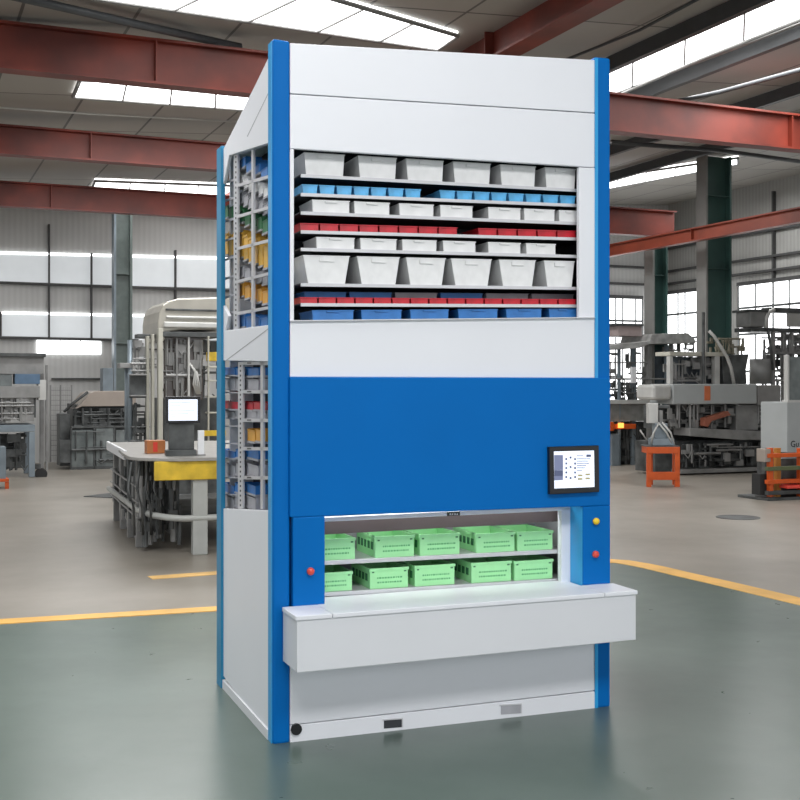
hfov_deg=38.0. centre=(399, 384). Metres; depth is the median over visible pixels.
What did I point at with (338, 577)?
crate
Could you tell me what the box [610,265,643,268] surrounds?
trim
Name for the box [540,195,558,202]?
storage bin
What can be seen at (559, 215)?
storage bin
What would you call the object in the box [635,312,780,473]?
machine
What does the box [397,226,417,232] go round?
storage bin
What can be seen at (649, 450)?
stand
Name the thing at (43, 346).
window
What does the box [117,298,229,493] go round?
machine
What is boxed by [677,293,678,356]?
trim
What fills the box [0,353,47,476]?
machine
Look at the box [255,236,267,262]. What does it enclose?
storage bin
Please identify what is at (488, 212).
storage bin
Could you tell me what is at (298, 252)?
shelf
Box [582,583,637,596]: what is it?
countertop
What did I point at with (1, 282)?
trim
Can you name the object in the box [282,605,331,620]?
countertop
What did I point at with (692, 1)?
conduit
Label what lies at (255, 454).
storage bin
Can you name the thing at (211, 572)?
floor line
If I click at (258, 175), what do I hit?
shelf
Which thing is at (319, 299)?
storage bin
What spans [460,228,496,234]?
storage bin
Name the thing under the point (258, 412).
storage bin
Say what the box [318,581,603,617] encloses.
countertop
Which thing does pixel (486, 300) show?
storage bin
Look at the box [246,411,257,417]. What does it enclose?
storage bin
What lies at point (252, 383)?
storage bin
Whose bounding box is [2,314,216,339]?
window
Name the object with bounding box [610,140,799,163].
conduit
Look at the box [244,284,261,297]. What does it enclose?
storage bin
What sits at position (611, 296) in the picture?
trim
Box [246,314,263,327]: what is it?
storage bin
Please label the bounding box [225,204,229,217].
storage bin
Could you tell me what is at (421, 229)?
storage bin
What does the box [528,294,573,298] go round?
storage bin
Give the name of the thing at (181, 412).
computer monitor
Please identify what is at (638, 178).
window
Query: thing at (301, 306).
shelf
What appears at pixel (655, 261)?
steel column
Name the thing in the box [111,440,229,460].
countertop
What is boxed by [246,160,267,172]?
storage bin
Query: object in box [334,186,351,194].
storage bin
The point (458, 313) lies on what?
storage bin
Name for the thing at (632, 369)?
canister
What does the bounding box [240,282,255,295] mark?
storage bin
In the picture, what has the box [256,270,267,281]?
storage bin
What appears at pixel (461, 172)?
storage bin
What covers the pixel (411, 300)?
storage bin
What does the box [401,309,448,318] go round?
storage bin
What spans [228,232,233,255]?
storage bin
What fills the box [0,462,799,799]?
floor
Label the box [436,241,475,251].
storage bin
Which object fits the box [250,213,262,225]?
storage bin
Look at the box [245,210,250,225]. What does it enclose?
storage bin
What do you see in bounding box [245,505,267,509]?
shelf
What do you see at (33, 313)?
window
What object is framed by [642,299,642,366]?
trim
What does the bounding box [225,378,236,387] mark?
storage bin
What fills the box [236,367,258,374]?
storage bin
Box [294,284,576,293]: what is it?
shelf
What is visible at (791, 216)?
beam
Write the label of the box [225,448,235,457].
storage bin
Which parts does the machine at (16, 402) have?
window panel, leg, leg, post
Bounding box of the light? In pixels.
[618,423,623,427]
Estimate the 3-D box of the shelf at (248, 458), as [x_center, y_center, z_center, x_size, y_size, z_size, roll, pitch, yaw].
[-0.776,0.416,6.551,0.114,0.011,0.260,0,0,-21]
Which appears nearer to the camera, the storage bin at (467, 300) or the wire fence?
the storage bin at (467, 300)
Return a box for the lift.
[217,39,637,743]
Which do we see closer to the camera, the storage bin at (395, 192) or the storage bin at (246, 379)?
the storage bin at (395, 192)
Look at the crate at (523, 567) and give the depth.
6.66 m
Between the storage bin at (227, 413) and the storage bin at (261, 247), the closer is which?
the storage bin at (261, 247)
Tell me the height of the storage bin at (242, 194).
0.059 m
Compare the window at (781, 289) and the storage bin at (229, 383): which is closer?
the storage bin at (229, 383)
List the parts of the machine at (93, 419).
guard panel, frame, guard panel, blue tank, guard panel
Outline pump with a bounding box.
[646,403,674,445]
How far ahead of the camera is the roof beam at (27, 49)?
14.08 m
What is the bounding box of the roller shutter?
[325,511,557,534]
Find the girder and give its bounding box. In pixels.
[225,0,623,194]
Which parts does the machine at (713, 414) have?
post, frame, panel, post, post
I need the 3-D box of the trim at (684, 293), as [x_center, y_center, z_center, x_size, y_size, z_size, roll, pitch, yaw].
[8.289,-1.097,33.741,0.080,3.161,0.033,0,0,-23]
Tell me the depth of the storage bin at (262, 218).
6.37 m
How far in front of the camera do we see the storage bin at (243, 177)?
6.78 m
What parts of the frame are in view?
post, post, post, post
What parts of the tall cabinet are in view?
frame, frame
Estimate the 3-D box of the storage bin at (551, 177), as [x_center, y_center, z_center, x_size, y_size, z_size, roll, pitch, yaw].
[0.858,-1.173,6.732,0.198,0.118,0.305,0,0,-21]
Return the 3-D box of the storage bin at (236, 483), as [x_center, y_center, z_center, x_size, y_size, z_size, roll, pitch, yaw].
[-0.896,0.608,6.854,0.104,0.054,0.251,0,0,-21]
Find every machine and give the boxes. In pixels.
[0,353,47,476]
[57,368,135,469]
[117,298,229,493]
[610,323,695,465]
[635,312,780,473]
[732,307,799,401]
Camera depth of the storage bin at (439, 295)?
6.53 m
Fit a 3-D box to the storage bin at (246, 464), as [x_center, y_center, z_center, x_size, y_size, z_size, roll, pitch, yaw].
[-0.883,0.493,6.818,0.104,0.066,0.274,0,0,-21]
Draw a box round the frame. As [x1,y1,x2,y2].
[738,448,799,500]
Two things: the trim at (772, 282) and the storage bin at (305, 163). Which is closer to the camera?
the storage bin at (305, 163)
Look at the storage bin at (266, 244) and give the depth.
6.26 m
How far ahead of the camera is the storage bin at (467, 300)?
6.41 m
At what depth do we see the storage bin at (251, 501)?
6.50 m
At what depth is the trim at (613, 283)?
33.83 m
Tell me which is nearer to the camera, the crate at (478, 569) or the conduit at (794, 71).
the crate at (478, 569)
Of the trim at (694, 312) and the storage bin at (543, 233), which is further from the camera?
the trim at (694, 312)
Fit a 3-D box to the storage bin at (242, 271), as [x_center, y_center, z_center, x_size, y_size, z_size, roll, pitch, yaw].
[-0.883,-0.667,6.820,0.104,0.059,0.126,0,0,-21]
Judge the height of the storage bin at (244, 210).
0.077 m
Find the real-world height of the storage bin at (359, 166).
0.118 m
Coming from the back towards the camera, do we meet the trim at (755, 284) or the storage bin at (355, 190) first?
the trim at (755, 284)
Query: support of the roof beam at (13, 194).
attached to the ceiling
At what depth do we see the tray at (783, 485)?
18.61 m
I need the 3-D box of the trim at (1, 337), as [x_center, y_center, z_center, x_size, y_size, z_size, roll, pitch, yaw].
[-6.549,-1.079,28.252,8.610,0.121,0.121,0,0,-23]
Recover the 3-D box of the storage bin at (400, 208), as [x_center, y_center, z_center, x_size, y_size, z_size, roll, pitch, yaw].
[0.046,-0.945,6.397,0.203,0.069,0.255,0,0,-21]
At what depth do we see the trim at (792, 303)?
30.45 m
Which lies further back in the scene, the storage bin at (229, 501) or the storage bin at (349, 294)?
the storage bin at (229, 501)
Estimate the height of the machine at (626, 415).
3.240 m
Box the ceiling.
[0,0,799,204]
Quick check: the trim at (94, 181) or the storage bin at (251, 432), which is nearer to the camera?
the storage bin at (251, 432)
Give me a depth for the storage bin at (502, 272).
6.50 m
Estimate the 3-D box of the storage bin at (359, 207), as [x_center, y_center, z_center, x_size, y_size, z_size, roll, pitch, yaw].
[-0.192,-0.941,6.306,0.203,0.069,0.255,0,0,-21]
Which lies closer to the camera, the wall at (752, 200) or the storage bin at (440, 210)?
the storage bin at (440, 210)
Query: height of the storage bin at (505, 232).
0.042 m
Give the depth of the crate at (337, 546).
6.25 m
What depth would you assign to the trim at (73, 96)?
17.31 m
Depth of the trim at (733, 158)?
27.20 m
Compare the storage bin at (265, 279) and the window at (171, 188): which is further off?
the window at (171, 188)
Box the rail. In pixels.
[155,493,216,514]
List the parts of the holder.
panel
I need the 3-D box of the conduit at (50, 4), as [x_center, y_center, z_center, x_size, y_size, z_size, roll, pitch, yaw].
[-3.200,-4.108,13.056,0.116,0.300,3.739,0,0,40]
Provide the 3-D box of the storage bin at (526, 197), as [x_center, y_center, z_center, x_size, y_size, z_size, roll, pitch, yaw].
[0.705,-1.049,6.650,0.100,0.049,0.250,0,0,-21]
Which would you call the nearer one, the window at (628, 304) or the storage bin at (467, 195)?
the storage bin at (467, 195)
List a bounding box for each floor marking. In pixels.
[0,606,216,623]
[610,559,799,604]
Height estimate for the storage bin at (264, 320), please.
0.066 m
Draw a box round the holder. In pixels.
[197,430,205,455]
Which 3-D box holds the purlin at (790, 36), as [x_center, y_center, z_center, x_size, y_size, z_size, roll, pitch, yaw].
[5.685,-4.622,14.153,0.111,0.200,35.500,0,0,-23]
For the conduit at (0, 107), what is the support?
attached to the ceiling
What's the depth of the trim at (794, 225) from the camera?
30.96 m
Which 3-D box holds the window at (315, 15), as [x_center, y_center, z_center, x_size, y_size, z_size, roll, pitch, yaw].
[-1.035,-4.317,13.548,4.743,0.338,1.655,0,0,-45]
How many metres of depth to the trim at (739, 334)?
31.10 m
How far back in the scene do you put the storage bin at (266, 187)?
6.25 m
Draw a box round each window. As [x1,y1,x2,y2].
[0,252,225,258]
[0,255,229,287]
[2,312,143,316]
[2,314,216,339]
[37,340,100,354]
[76,82,247,108]
[94,178,229,194]
[114,0,457,48]
[610,0,799,91]
[610,155,737,187]
[610,298,641,399]
[668,292,695,356]
[739,279,799,385]
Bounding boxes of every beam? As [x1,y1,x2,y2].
[0,20,799,152]
[0,123,229,172]
[0,180,229,219]
[610,206,676,236]
[610,206,799,256]
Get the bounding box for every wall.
[0,205,667,462]
[668,174,799,354]
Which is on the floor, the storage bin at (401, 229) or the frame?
the frame
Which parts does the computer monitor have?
casing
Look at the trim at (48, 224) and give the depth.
27.42 m
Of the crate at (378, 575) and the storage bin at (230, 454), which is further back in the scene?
the storage bin at (230, 454)
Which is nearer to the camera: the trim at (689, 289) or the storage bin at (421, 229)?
the storage bin at (421, 229)
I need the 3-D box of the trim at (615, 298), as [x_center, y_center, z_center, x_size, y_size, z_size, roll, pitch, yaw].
[6.251,-1.014,33.786,0.028,2.995,0.080,0,0,-23]
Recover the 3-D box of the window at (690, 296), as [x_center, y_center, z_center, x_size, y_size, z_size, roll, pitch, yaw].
[8.235,-1.097,33.904,0.050,3.161,1.459,0,0,-23]
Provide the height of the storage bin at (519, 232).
0.042 m
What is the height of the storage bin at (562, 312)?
0.058 m
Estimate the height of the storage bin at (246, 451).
0.048 m
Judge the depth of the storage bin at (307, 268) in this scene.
6.11 m
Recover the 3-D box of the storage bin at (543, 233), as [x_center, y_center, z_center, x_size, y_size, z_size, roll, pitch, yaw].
[0.785,-0.855,6.680,0.120,0.042,0.250,0,0,-21]
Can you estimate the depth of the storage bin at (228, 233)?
7.15 m
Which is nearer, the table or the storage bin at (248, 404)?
the storage bin at (248, 404)
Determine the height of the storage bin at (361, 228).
0.042 m
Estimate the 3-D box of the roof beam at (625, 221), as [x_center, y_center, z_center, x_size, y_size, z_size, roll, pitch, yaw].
[1.958,-3.807,25.666,9.900,0.620,0.242,0,0,-23]
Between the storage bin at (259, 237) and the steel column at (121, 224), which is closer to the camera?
the storage bin at (259, 237)
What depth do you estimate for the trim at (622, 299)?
33.84 m
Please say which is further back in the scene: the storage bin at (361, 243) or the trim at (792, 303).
the trim at (792, 303)
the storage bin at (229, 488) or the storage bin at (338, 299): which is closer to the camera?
the storage bin at (338, 299)
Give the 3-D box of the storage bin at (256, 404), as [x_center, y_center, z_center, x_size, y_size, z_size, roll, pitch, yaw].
[-0.719,0.114,6.389,0.104,0.042,0.308,0,0,-21]
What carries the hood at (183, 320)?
attached to the machine at (185, 326)
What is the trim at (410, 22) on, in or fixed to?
attached to the ceiling
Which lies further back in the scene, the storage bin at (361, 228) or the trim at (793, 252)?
the trim at (793, 252)
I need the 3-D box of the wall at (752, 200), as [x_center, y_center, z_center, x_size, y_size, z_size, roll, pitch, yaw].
[13.328,-1.760,22.398,0.201,7.187,26.600,0,0,-23]
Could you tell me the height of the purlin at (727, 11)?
0.200 m
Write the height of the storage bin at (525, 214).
0.069 m
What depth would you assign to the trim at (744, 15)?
15.91 m
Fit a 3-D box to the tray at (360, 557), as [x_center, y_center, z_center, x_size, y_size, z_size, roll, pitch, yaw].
[0.095,0.953,6.600,1.749,0.034,0.400,0,0,-21]
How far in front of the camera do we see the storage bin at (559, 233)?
6.61 m
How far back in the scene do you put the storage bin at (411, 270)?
6.31 m
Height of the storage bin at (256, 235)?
0.148 m
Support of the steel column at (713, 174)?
on the floor
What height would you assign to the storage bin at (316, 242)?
0.064 m
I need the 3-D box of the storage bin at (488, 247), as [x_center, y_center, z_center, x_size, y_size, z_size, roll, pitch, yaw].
[0.538,-0.763,6.584,0.203,0.064,0.255,0,0,-21]
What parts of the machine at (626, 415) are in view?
teal leg, post, rail, post, rail, post, guard panel, post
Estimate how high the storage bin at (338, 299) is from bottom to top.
0.033 m
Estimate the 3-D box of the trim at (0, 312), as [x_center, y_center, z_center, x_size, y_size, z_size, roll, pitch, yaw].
[-9.294,-1.416,27.059,0.035,0.558,0.140,0,0,-23]
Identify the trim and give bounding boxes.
[0,281,229,291]
[0,312,1,335]
[0,336,137,340]
[48,224,49,339]
[51,378,99,379]
[71,81,242,111]
[90,253,92,339]
[92,0,459,51]
[92,180,229,192]
[174,250,176,298]
[610,157,738,188]
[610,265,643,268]
[610,282,643,285]
[610,295,642,298]
[610,319,642,321]
[615,298,615,391]
[618,14,799,92]
[622,299,622,396]
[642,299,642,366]
[668,224,799,249]
[668,251,799,272]
[668,265,799,284]
[668,288,695,294]
[668,311,695,315]
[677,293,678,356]
[684,293,685,351]
[736,275,799,285]
[737,302,799,309]
[737,333,778,335]
[738,286,738,353]
[755,284,755,358]
[771,191,775,277]
[772,282,773,327]
[789,280,789,342]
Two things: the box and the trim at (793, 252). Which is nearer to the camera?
the box
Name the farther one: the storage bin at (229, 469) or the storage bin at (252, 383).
the storage bin at (229, 469)
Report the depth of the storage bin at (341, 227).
6.15 m
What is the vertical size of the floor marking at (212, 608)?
0.006 m
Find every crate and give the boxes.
[325,533,355,559]
[325,564,352,591]
[351,562,408,588]
[357,530,414,557]
[396,559,455,586]
[402,528,460,555]
[449,556,511,582]
[453,526,515,552]
[494,524,553,550]
[499,554,553,580]
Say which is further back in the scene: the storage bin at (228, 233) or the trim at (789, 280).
the trim at (789, 280)
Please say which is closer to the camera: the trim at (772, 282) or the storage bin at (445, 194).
the storage bin at (445, 194)
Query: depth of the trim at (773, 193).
30.31 m
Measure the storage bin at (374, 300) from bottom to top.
0.033 m
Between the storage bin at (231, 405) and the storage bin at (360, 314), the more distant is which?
the storage bin at (231, 405)
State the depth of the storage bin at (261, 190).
6.34 m
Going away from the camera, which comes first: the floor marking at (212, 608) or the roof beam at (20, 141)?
the floor marking at (212, 608)
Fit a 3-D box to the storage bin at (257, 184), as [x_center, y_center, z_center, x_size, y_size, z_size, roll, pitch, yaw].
[-0.759,-1.100,6.493,0.104,0.056,0.092,0,0,-21]
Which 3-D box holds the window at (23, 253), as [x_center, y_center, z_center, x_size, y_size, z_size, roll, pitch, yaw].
[-6.551,-3.140,28.289,8.632,0.215,0.053,0,0,-23]
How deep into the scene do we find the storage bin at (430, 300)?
6.33 m
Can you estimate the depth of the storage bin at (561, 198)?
6.61 m
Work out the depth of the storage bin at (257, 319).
6.42 m
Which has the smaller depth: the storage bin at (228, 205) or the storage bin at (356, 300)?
the storage bin at (356, 300)
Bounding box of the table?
[106,440,229,554]
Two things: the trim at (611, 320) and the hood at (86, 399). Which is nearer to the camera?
the hood at (86, 399)
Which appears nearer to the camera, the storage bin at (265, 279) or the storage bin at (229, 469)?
the storage bin at (265, 279)
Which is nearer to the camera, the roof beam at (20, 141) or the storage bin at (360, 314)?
the storage bin at (360, 314)
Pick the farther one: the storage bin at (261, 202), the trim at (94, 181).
the trim at (94, 181)
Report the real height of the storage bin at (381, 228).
0.042 m
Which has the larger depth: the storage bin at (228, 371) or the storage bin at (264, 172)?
the storage bin at (228, 371)
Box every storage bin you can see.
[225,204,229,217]
[225,231,229,254]
[225,367,246,374]
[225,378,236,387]
[225,401,237,408]
[225,410,235,417]
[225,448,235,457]
[225,462,237,476]
[225,482,234,493]
[225,495,237,508]
[228,205,243,218]
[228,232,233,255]
[235,482,245,494]
[235,495,247,508]
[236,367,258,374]
[236,378,259,388]
[236,449,247,458]
[236,462,247,475]
[240,156,261,168]
[240,175,250,182]
[240,192,247,201]
[240,208,249,222]
[240,230,255,256]
[240,265,250,275]
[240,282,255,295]
[240,314,250,326]
[243,177,250,188]
[243,194,250,204]
[243,232,261,259]
[244,267,257,277]
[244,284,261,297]
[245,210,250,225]
[245,401,259,409]
[245,482,267,494]
[245,494,267,508]
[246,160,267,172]
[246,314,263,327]
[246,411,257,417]
[247,428,256,441]
[247,462,267,475]
[248,234,267,261]
[248,367,267,375]
[248,379,267,388]
[248,450,267,458]
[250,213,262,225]
[250,286,267,298]
[253,401,267,409]
[255,163,267,174]
[255,181,267,191]
[255,198,262,207]
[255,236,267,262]
[255,315,267,326]
[255,428,267,441]
[256,215,267,230]
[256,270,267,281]
[256,287,267,301]
[257,411,267,417]
[258,183,267,194]
[258,200,267,208]
[259,238,266,265]
[260,166,267,176]
[260,317,267,325]
[262,219,267,232]
[262,290,267,303]
[263,186,267,196]
[263,243,267,267]
[263,276,267,283]
[294,152,344,177]
[294,184,317,195]
[294,223,318,232]
[294,255,349,284]
[294,292,345,297]
[294,297,317,304]
[299,199,349,212]
[299,310,353,319]
[303,237,354,248]
[317,185,334,193]
[317,297,335,302]
[318,224,338,230]
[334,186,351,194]
[335,297,354,302]
[338,224,358,231]
[343,156,396,178]
[345,256,399,283]
[346,292,391,297]
[349,201,389,214]
[351,186,369,194]
[353,310,401,319]
[354,238,396,249]
[354,298,372,302]
[358,225,377,231]
[368,187,386,195]
[372,298,391,303]
[378,225,397,232]
[386,188,403,196]
[389,203,433,215]
[391,293,436,297]
[391,298,409,303]
[395,159,443,181]
[395,257,445,284]
[396,239,436,250]
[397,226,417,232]
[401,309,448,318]
[403,189,420,197]
[409,298,427,303]
[417,226,437,233]
[422,190,454,198]
[428,298,446,303]
[433,205,472,217]
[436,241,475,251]
[437,227,456,233]
[437,293,482,297]
[442,161,490,183]
[442,258,491,285]
[446,298,464,303]
[448,309,497,318]
[454,191,472,199]
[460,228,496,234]
[465,298,483,303]
[472,192,489,199]
[472,207,520,219]
[475,242,520,252]
[482,293,527,298]
[483,298,501,303]
[488,259,535,285]
[489,164,535,186]
[489,192,506,200]
[496,229,516,235]
[497,309,541,317]
[502,299,520,303]
[506,193,523,201]
[516,229,536,235]
[520,208,554,220]
[520,243,555,253]
[520,299,538,303]
[523,194,540,201]
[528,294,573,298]
[532,260,574,286]
[534,167,575,188]
[536,230,555,236]
[539,299,557,303]
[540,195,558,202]
[541,308,576,317]
[554,210,576,221]
[556,230,575,236]
[557,195,575,203]
[557,299,575,303]
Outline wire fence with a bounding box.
[50,385,71,461]
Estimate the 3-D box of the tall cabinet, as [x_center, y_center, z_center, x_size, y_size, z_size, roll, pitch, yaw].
[7.407,0.645,21.548,1.220,2.376,0.706,0,0,-23]
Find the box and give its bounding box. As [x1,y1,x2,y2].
[144,440,164,453]
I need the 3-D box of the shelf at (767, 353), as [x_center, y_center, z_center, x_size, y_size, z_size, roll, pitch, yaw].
[8.968,-0.730,26.800,1.020,0.046,0.550,0,0,-23]
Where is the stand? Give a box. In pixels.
[641,444,679,486]
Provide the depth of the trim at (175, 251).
28.62 m
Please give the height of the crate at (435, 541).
0.117 m
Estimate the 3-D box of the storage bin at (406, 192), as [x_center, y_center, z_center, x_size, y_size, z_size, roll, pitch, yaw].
[0.026,-1.034,6.392,0.093,0.049,0.250,0,0,-21]
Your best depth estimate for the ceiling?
17.33 m
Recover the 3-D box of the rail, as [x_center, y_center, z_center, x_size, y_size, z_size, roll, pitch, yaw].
[-2.765,1.548,14.918,1.277,0.070,2.500,0,0,-19]
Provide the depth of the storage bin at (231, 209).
7.04 m
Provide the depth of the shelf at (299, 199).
6.39 m
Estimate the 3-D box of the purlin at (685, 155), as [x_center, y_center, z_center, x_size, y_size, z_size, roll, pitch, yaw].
[9.910,-4.898,15.972,0.104,0.200,35.500,0,0,-23]
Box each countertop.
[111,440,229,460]
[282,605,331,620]
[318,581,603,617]
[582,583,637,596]
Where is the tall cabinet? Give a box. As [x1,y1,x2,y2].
[761,355,799,452]
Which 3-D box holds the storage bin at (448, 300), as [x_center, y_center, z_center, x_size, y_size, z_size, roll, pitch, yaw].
[0.287,-0.459,6.427,0.105,0.033,0.130,0,0,-21]
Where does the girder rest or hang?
attached to the ceiling
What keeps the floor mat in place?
on the floor
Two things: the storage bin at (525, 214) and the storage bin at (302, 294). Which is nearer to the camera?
the storage bin at (302, 294)
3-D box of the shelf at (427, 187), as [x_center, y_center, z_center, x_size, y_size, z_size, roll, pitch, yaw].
[0.227,-1.103,6.548,1.749,0.027,0.410,0,0,-21]
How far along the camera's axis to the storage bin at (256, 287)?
6.48 m
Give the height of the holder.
0.280 m
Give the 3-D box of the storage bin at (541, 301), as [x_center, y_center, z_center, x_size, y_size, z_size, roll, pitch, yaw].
[0.818,-0.471,6.629,0.112,0.034,0.130,0,0,-21]
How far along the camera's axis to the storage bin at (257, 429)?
6.39 m
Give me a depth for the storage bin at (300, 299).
6.07 m
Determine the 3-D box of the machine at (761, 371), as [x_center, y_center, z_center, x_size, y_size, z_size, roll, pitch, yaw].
[8.606,0.037,26.742,2.043,3.591,0.760,0,0,-23]
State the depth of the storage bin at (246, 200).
6.68 m
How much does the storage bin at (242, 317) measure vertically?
0.071 m
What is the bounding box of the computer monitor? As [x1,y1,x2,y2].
[165,396,200,455]
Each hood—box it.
[74,391,135,408]
[143,298,229,342]
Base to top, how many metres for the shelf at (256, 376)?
0.011 m
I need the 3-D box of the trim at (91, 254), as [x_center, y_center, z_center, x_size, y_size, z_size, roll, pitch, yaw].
[-7.398,-2.117,27.875,0.037,2.082,0.140,0,0,-23]
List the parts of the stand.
leg, leg, plate, rail, rail, leg, leg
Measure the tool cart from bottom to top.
0.742 m
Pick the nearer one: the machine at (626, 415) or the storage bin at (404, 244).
the storage bin at (404, 244)
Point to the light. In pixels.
(620, 425)
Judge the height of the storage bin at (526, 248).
0.064 m
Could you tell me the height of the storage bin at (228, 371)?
0.047 m
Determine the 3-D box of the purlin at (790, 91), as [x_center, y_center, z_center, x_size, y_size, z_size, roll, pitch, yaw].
[7.981,-4.772,15.142,0.105,0.200,35.500,0,0,-23]
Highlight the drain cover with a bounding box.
[716,515,759,519]
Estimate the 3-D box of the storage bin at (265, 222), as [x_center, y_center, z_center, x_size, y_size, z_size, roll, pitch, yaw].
[-0.684,-0.859,6.295,0.104,0.071,0.108,0,0,-21]
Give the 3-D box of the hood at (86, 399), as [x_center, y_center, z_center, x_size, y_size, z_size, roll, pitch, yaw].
[-6.726,0.324,26.173,1.288,0.387,1.450,0,0,-23]
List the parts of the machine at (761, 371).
box lid, post, arm, post, post, window panel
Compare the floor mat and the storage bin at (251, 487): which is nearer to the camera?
the storage bin at (251, 487)
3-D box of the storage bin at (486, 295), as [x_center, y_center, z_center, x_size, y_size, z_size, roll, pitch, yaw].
[0.577,-0.487,6.730,0.269,0.076,0.200,0,0,-21]
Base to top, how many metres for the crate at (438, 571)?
0.114 m
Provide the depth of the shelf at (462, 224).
6.46 m
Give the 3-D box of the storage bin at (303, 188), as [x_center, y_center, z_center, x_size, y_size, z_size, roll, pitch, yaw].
[-0.514,-1.023,6.186,0.087,0.049,0.250,0,0,-21]
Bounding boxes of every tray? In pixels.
[325,544,557,564]
[325,572,557,596]
[773,483,799,488]
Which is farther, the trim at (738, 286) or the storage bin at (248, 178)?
the trim at (738, 286)
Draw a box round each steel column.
[112,214,131,390]
[644,247,667,404]
[696,155,731,354]
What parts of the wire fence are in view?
post, panel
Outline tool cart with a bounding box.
[0,446,8,488]
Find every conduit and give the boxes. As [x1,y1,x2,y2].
[0,107,236,122]
[12,0,242,47]
[565,0,698,58]
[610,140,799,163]
[621,18,799,92]
[679,68,799,100]
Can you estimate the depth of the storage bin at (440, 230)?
6.35 m
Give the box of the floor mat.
[84,493,111,497]
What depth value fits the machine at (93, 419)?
25.41 m
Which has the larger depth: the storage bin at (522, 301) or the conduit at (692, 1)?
the conduit at (692, 1)
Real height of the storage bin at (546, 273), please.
0.151 m
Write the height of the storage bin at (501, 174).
0.118 m
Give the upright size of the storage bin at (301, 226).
0.041 m
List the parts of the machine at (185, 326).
white panel, arm, post, post, post, post, post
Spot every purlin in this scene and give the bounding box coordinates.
[606,0,775,72]
[610,81,799,156]
[610,144,732,181]
[628,25,799,96]
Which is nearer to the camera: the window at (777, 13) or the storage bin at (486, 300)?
the storage bin at (486, 300)
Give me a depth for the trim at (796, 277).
30.41 m
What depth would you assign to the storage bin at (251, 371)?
6.48 m
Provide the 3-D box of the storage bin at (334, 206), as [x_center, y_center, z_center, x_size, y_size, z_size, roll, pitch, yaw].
[-0.406,-0.938,6.225,0.209,0.069,0.255,0,0,-21]
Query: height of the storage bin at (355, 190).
0.049 m
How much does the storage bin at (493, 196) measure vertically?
0.049 m
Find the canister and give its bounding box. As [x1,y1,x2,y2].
[630,367,635,382]
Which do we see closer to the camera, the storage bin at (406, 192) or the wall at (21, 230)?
the storage bin at (406, 192)
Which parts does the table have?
leg, leg, leg, leg, rail, panel, leg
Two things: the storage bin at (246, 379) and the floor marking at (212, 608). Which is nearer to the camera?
the storage bin at (246, 379)
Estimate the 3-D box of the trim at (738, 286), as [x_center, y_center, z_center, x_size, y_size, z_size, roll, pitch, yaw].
[9.214,-1.097,31.594,0.080,3.161,0.029,0,0,-23]
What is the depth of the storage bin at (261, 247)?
6.35 m
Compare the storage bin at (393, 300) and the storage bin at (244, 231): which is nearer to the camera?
the storage bin at (393, 300)
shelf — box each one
[129,374,146,375]
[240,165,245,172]
[245,491,267,496]
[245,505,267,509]
[247,375,267,377]
[247,457,267,461]
[255,172,260,178]
[294,175,576,196]
[294,194,576,211]
[294,212,576,230]
[294,231,576,246]
[294,248,576,261]
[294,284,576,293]
[294,303,559,309]
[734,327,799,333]
[766,352,799,354]
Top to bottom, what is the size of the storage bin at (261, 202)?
0.055 m
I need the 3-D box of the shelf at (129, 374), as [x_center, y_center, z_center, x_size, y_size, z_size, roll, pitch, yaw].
[-4.248,-0.163,18.721,0.253,0.024,0.500,0,0,-23]
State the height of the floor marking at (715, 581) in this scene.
0.006 m

